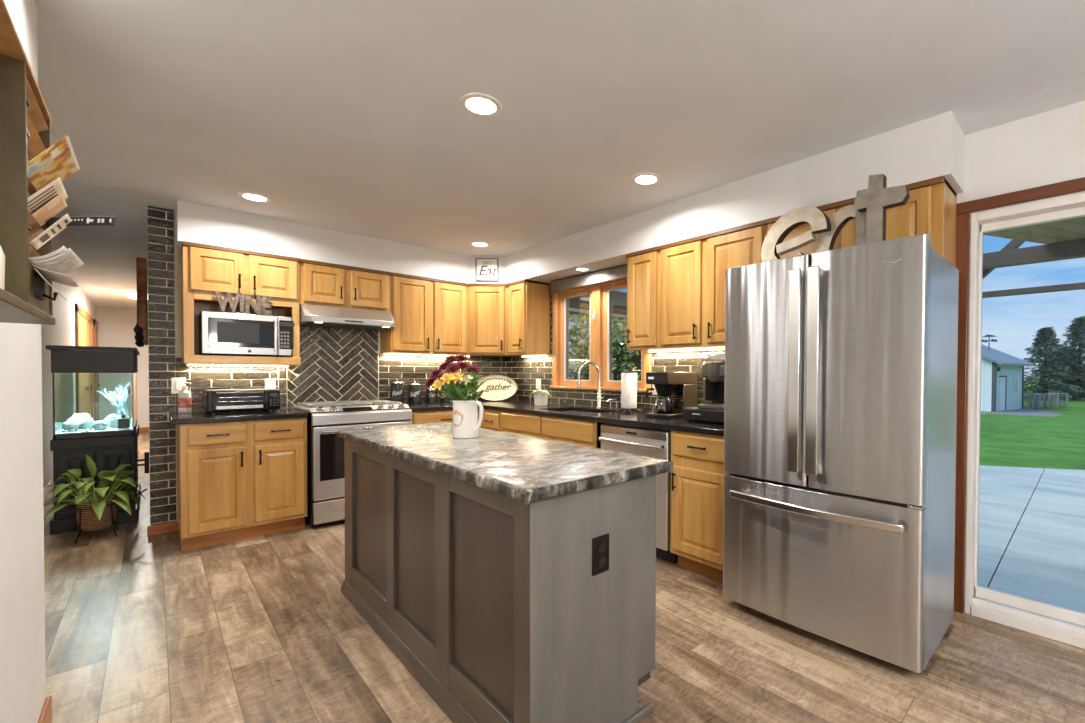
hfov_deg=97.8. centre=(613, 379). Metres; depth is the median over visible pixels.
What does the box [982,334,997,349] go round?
weather vane
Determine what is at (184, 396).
soap bottle
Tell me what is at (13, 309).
shelf
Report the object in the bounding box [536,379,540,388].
power outlet
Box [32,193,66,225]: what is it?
flyer
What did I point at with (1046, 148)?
wall
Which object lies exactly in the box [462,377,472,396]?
leafy sprig
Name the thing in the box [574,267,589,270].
recessed light
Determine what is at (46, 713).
baseboard
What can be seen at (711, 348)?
light
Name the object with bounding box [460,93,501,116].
recessed light
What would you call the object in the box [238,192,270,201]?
recessed light
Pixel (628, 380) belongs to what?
paper towel roll
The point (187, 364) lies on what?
light
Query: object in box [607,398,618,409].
soap dispenser
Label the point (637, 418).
countertop
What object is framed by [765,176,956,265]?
upper cabinet
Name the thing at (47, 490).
baseboard
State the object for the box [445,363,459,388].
chrysanthemum
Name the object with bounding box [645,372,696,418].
coffee maker
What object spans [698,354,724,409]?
coffee brewer
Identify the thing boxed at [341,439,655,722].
kitchen island
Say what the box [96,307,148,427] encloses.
wall
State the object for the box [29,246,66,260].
newspaper
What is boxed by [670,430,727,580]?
base cabinet
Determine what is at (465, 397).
leafy sprig
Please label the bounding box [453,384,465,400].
leafy sprig
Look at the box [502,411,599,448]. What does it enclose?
base cabinet
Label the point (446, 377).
lily
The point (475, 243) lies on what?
recessed light
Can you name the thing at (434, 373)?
chrysanthemum
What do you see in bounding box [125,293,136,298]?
ceiling light
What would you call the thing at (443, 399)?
canister
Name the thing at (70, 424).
rock
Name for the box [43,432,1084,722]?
floor
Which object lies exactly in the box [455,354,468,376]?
chrysanthemum
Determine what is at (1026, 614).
door
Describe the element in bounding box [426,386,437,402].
canister
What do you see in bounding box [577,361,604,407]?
faucet
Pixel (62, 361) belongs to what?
hood
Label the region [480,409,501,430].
base cabinet
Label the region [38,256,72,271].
print
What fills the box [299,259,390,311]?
upper cabinet
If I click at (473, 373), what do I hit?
leafy sprig
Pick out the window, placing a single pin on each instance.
(600, 295)
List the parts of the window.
sash, sill, sash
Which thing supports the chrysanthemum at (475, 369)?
on the leafy sprig at (467, 385)
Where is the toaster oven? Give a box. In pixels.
[202,388,279,413]
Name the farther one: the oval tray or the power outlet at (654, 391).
the oval tray
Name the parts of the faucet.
spout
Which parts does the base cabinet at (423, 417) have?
drawer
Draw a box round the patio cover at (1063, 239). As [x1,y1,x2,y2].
[982,217,1084,297]
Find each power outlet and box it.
[265,379,275,388]
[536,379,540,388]
[592,534,608,575]
[652,384,656,394]
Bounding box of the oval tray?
[476,374,516,400]
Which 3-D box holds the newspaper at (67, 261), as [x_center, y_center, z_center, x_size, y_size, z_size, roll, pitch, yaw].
[-1.109,-0.235,0.938,0.049,0.045,0.252,-1,1,-45]
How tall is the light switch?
0.122 m
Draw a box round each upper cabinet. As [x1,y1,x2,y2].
[181,241,300,365]
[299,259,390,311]
[380,272,467,355]
[467,283,518,356]
[506,279,549,355]
[625,246,676,350]
[658,220,766,349]
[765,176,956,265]
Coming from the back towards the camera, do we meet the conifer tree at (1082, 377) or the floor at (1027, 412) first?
the conifer tree at (1082, 377)
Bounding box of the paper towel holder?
[616,366,641,411]
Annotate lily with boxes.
[432,379,453,398]
[440,373,457,396]
[449,371,463,400]
[460,375,472,390]
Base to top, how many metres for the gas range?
0.950 m
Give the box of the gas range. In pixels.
[293,400,411,526]
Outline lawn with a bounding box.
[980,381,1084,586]
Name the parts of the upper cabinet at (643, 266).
handle, moulding, door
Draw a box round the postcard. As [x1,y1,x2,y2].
[27,135,79,190]
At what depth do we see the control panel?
3.18 m
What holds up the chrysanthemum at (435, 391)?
in the pitcher
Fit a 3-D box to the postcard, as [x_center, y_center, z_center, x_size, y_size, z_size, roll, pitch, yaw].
[-1.080,-0.405,0.900,0.059,0.082,0.198,-1,1,-45]
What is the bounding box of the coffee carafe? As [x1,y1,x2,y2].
[655,396,673,412]
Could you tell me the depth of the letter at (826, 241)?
2.26 m
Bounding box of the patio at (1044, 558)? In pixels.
[978,465,1084,626]
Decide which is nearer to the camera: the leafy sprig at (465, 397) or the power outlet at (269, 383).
the leafy sprig at (465, 397)
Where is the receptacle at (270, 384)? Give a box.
[268,382,272,387]
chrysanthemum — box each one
[424,376,448,394]
[429,368,455,397]
[432,385,452,400]
[434,372,454,394]
[438,362,458,395]
[445,355,458,384]
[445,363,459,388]
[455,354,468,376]
[455,360,470,395]
[465,365,480,399]
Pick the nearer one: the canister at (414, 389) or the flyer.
the flyer
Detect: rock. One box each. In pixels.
[62,419,81,431]
[67,413,89,428]
[77,416,94,429]
[91,420,107,429]
[103,414,120,427]
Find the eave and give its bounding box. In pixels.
[569,290,626,319]
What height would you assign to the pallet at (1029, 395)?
0.160 m
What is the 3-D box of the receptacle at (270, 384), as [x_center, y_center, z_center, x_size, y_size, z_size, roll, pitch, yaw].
[-2.903,0.048,3.964,0.032,0.059,0.004,-1,1,-45]
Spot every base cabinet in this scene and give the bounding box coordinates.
[177,418,306,550]
[411,408,478,423]
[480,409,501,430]
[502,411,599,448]
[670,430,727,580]
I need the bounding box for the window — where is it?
[549,278,651,391]
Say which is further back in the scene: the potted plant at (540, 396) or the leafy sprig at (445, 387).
the potted plant at (540, 396)
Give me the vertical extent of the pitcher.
0.184 m
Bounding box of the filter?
[118,415,129,428]
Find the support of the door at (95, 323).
in the wall at (62, 333)
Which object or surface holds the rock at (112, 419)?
in the aquarium
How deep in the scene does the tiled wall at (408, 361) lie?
3.83 m
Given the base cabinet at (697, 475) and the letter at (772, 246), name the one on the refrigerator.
the letter at (772, 246)
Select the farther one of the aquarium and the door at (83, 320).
the door at (83, 320)
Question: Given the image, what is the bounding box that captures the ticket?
[29,214,71,249]
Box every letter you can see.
[761,206,830,261]
[817,205,866,251]
[854,174,909,243]
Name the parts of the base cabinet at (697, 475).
handle, handle, door, drawer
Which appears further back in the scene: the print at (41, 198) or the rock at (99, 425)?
the rock at (99, 425)
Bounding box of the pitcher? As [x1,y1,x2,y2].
[452,399,483,438]
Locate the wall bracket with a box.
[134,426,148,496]
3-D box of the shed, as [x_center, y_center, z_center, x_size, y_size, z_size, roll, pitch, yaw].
[22.933,-0.614,32.365,5.499,4.950,7.898,0,1,-33]
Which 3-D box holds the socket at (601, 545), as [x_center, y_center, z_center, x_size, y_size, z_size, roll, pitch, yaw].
[-0.038,0.539,1.505,0.033,0.033,0.004,-1,1,-45]
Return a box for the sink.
[563,411,599,438]
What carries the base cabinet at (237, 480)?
on the floor at (140, 628)
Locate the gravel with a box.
[55,419,131,434]
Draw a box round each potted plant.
[43,455,145,530]
[529,389,554,405]
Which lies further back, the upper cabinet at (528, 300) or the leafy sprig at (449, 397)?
the upper cabinet at (528, 300)
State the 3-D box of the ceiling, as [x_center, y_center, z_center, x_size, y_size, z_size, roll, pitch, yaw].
[-3.214,-1.357,4.551,4.320,0.120,15.920,-1,1,-45]
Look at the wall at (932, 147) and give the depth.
3.39 m
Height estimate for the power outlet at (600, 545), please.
0.120 m
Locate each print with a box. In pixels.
[28,186,57,211]
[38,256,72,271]
[40,219,67,242]
[47,197,60,210]
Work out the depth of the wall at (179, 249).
3.58 m
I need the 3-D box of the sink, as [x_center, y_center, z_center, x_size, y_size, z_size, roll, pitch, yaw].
[-0.288,0.374,3.983,0.440,0.167,0.720,-1,1,-45]
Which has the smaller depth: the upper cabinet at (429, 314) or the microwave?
the microwave
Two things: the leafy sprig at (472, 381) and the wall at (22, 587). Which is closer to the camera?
the wall at (22, 587)
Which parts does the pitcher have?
handle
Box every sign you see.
[215,291,271,315]
[476,258,497,280]
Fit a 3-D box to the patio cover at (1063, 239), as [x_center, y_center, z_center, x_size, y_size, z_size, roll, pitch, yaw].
[4.968,-0.133,3.310,4.314,2.949,6.000,-1,1,-45]
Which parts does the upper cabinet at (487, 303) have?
moulding, door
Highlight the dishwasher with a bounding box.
[599,422,677,563]
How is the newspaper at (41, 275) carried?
in the rack
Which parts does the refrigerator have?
door, handle, handle, handle, freezer drawer, door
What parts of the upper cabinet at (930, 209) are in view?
door, moulding, door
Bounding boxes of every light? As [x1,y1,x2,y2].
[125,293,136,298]
[187,364,287,366]
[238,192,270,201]
[384,353,469,356]
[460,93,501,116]
[470,241,489,246]
[522,355,547,356]
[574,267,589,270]
[631,173,660,185]
[648,348,724,351]
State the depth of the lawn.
11.74 m
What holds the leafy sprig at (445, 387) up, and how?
in the pitcher
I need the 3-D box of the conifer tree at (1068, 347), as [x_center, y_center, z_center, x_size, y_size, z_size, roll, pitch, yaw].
[44.542,-0.370,46.154,6.164,5.773,6.742,0,1,-42]
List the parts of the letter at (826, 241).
stem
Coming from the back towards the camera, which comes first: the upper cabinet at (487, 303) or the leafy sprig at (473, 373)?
the upper cabinet at (487, 303)
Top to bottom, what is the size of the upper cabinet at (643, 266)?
0.744 m
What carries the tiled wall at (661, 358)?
attached to the wall at (1046, 148)
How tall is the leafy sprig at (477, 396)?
0.195 m
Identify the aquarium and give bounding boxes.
[46,345,139,439]
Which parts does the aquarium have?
glass pane, lid, frame, glass pane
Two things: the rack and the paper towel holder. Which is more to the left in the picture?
the rack
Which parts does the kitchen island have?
inset panel, moulding, inset panel, rail, rail, inset panel, corner post, panel, moulding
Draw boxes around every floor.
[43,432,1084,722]
[981,408,1064,416]
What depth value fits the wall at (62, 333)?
5.09 m
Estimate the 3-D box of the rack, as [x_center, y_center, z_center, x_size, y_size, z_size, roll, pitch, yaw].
[-0.953,-0.328,0.682,0.140,0.434,0.768,-1,1,-45]
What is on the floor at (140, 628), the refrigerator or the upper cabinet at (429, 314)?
the refrigerator
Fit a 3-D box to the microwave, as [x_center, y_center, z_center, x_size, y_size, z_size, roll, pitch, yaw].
[-2.882,-0.345,3.692,0.564,0.321,0.346,-1,1,-45]
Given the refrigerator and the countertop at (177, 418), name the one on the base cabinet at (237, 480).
the countertop at (177, 418)
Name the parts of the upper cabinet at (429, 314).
door, moulding, door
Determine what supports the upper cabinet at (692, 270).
attached to the wall at (1046, 148)
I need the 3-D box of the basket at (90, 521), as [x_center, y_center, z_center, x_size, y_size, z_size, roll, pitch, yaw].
[-3.775,0.982,3.425,0.200,0.215,0.200,-1,1,-45]
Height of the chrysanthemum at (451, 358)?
0.360 m
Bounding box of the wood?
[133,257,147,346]
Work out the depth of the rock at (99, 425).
3.72 m
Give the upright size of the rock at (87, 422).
0.120 m
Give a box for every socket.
[598,542,605,552]
[598,557,605,566]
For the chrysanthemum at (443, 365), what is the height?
0.331 m
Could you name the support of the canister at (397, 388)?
on the countertop at (637, 418)
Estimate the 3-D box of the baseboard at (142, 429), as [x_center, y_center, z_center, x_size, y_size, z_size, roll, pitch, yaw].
[-9.510,0.992,9.135,0.714,0.100,0.016,-1,1,-45]
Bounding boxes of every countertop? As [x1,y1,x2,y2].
[169,408,308,424]
[336,422,672,504]
[404,400,723,435]
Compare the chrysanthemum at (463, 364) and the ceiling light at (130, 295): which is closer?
the chrysanthemum at (463, 364)
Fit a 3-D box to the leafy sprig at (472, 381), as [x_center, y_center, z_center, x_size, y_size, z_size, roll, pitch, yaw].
[-0.696,0.098,2.278,0.132,0.274,0.074,0,1,14]
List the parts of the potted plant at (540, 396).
pot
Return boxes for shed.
[981,344,1033,411]
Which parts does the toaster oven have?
door, trim, handle, control panel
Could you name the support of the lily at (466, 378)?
attached to the leafy sprig at (472, 381)
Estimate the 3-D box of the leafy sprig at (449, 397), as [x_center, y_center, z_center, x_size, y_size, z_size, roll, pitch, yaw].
[-0.771,0.137,2.310,0.132,0.193,0.050,0,1,-7]
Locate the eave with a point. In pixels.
(580, 305)
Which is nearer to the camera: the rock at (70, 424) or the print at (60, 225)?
the print at (60, 225)
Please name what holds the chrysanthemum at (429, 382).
in the pitcher
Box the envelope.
[28,177,67,213]
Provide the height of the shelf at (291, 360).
0.064 m
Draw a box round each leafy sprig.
[437,384,456,400]
[445,380,458,397]
[446,389,458,401]
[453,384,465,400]
[459,387,472,402]
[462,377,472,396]
[468,372,482,400]
[470,382,484,400]
[471,371,479,386]
[472,388,484,400]
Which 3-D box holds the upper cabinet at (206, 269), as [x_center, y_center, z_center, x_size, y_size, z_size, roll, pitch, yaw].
[-2.919,-0.558,3.691,0.704,0.874,0.363,-1,1,-45]
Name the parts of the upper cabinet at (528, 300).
door, moulding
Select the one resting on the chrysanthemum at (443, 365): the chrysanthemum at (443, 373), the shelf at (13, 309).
the chrysanthemum at (443, 373)
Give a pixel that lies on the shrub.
(622, 358)
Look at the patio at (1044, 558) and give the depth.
4.04 m
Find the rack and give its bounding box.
[0,0,57,324]
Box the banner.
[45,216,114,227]
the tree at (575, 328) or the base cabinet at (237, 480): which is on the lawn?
the tree at (575, 328)
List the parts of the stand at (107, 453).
door, trim, door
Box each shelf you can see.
[0,288,55,324]
[182,355,300,365]
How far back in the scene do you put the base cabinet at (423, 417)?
4.28 m
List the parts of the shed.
corner trim, door, door trim, pane, corner trim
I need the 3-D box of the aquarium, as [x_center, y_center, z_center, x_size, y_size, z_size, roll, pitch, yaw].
[-4.442,0.085,4.053,0.468,0.704,1.246,-1,1,-45]
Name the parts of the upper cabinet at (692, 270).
door, moulding, door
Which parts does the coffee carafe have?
handle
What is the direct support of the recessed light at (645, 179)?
in the ceiling
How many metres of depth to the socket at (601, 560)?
1.50 m
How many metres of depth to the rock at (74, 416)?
3.77 m
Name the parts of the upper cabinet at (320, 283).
door, moulding, door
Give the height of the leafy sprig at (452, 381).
0.244 m
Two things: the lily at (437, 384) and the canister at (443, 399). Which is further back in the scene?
the canister at (443, 399)
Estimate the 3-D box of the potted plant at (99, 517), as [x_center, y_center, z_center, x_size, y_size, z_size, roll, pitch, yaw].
[-3.780,0.814,3.388,0.561,0.553,0.547,-1,1,-45]
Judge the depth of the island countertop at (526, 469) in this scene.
1.73 m
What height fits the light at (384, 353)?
0.011 m
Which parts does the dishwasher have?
handle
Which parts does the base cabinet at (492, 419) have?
drawer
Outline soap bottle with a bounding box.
[178,382,191,412]
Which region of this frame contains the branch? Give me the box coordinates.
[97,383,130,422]
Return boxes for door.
[75,303,94,420]
[93,319,100,420]
[954,177,1084,648]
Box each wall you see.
[0,0,45,722]
[41,273,95,487]
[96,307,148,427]
[147,205,501,524]
[176,111,964,283]
[179,249,479,410]
[502,288,724,411]
[519,101,1084,603]
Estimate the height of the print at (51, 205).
0.025 m
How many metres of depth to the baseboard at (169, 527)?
3.50 m
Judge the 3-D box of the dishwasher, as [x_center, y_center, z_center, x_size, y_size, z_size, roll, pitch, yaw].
[0.308,0.738,3.365,0.710,0.862,0.687,-1,1,-45]
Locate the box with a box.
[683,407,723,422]
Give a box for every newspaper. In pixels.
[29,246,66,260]
[29,248,83,273]
[31,264,78,286]
[34,267,66,300]
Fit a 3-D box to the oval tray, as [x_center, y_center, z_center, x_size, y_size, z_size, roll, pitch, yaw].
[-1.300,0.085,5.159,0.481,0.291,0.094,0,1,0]
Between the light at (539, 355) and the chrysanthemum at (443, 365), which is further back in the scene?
the light at (539, 355)
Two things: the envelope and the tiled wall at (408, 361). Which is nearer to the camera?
the envelope
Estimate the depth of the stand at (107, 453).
3.60 m
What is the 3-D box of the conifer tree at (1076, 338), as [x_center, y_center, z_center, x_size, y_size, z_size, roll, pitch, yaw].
[42.461,-1.681,42.984,7.137,8.388,7.937,0,1,2]
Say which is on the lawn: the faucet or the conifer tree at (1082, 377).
the conifer tree at (1082, 377)
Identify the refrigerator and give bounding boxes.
[723,234,958,673]
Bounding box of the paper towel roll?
[621,373,636,408]
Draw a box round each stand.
[50,423,140,533]
[74,503,117,543]
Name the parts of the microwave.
handle, control panel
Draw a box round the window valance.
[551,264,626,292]
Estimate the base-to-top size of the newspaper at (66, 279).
0.013 m
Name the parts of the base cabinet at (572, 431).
drawer, door, door, drawer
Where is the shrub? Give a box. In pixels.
[568,316,640,380]
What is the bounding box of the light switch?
[171,378,185,393]
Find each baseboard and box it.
[38,696,51,722]
[43,478,52,499]
[139,427,148,432]
[147,521,177,535]
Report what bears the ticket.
in the rack
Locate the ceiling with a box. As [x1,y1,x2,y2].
[34,0,1084,308]
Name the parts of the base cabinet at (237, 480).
drawer, door, handle, handle, handle, drawer, door, handle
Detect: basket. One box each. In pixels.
[76,497,116,530]
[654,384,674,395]
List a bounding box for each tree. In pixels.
[568,314,626,379]
[1023,326,1084,400]
[1024,347,1084,396]
[1027,316,1084,399]
[1060,357,1084,399]
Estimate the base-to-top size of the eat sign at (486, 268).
0.236 m
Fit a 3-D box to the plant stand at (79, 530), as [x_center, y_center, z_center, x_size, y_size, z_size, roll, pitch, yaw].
[-3.775,1.029,3.425,0.220,0.237,0.220,-1,1,-45]
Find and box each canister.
[391,379,403,403]
[408,381,421,403]
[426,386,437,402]
[440,388,450,402]
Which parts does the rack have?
panel, panel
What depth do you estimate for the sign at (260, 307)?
3.57 m
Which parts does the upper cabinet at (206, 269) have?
panel, door, moulding, panel, rail, door, panel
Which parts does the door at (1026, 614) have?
casing, head casing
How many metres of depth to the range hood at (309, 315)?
4.00 m
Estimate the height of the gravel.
0.058 m
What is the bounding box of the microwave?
[199,311,294,356]
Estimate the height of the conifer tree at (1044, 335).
7.303 m
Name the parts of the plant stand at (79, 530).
leg, leg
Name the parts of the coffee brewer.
support post, lid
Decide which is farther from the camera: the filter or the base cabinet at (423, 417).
the base cabinet at (423, 417)
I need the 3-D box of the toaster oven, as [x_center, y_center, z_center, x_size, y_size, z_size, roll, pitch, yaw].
[-2.886,0.160,3.629,0.462,0.175,0.383,-1,1,-45]
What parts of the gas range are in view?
knob, storage drawer, knob, control panel, oven door, handle, knob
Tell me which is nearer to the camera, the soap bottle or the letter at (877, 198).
the letter at (877, 198)
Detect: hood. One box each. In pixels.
[51,350,137,372]
[299,304,395,330]

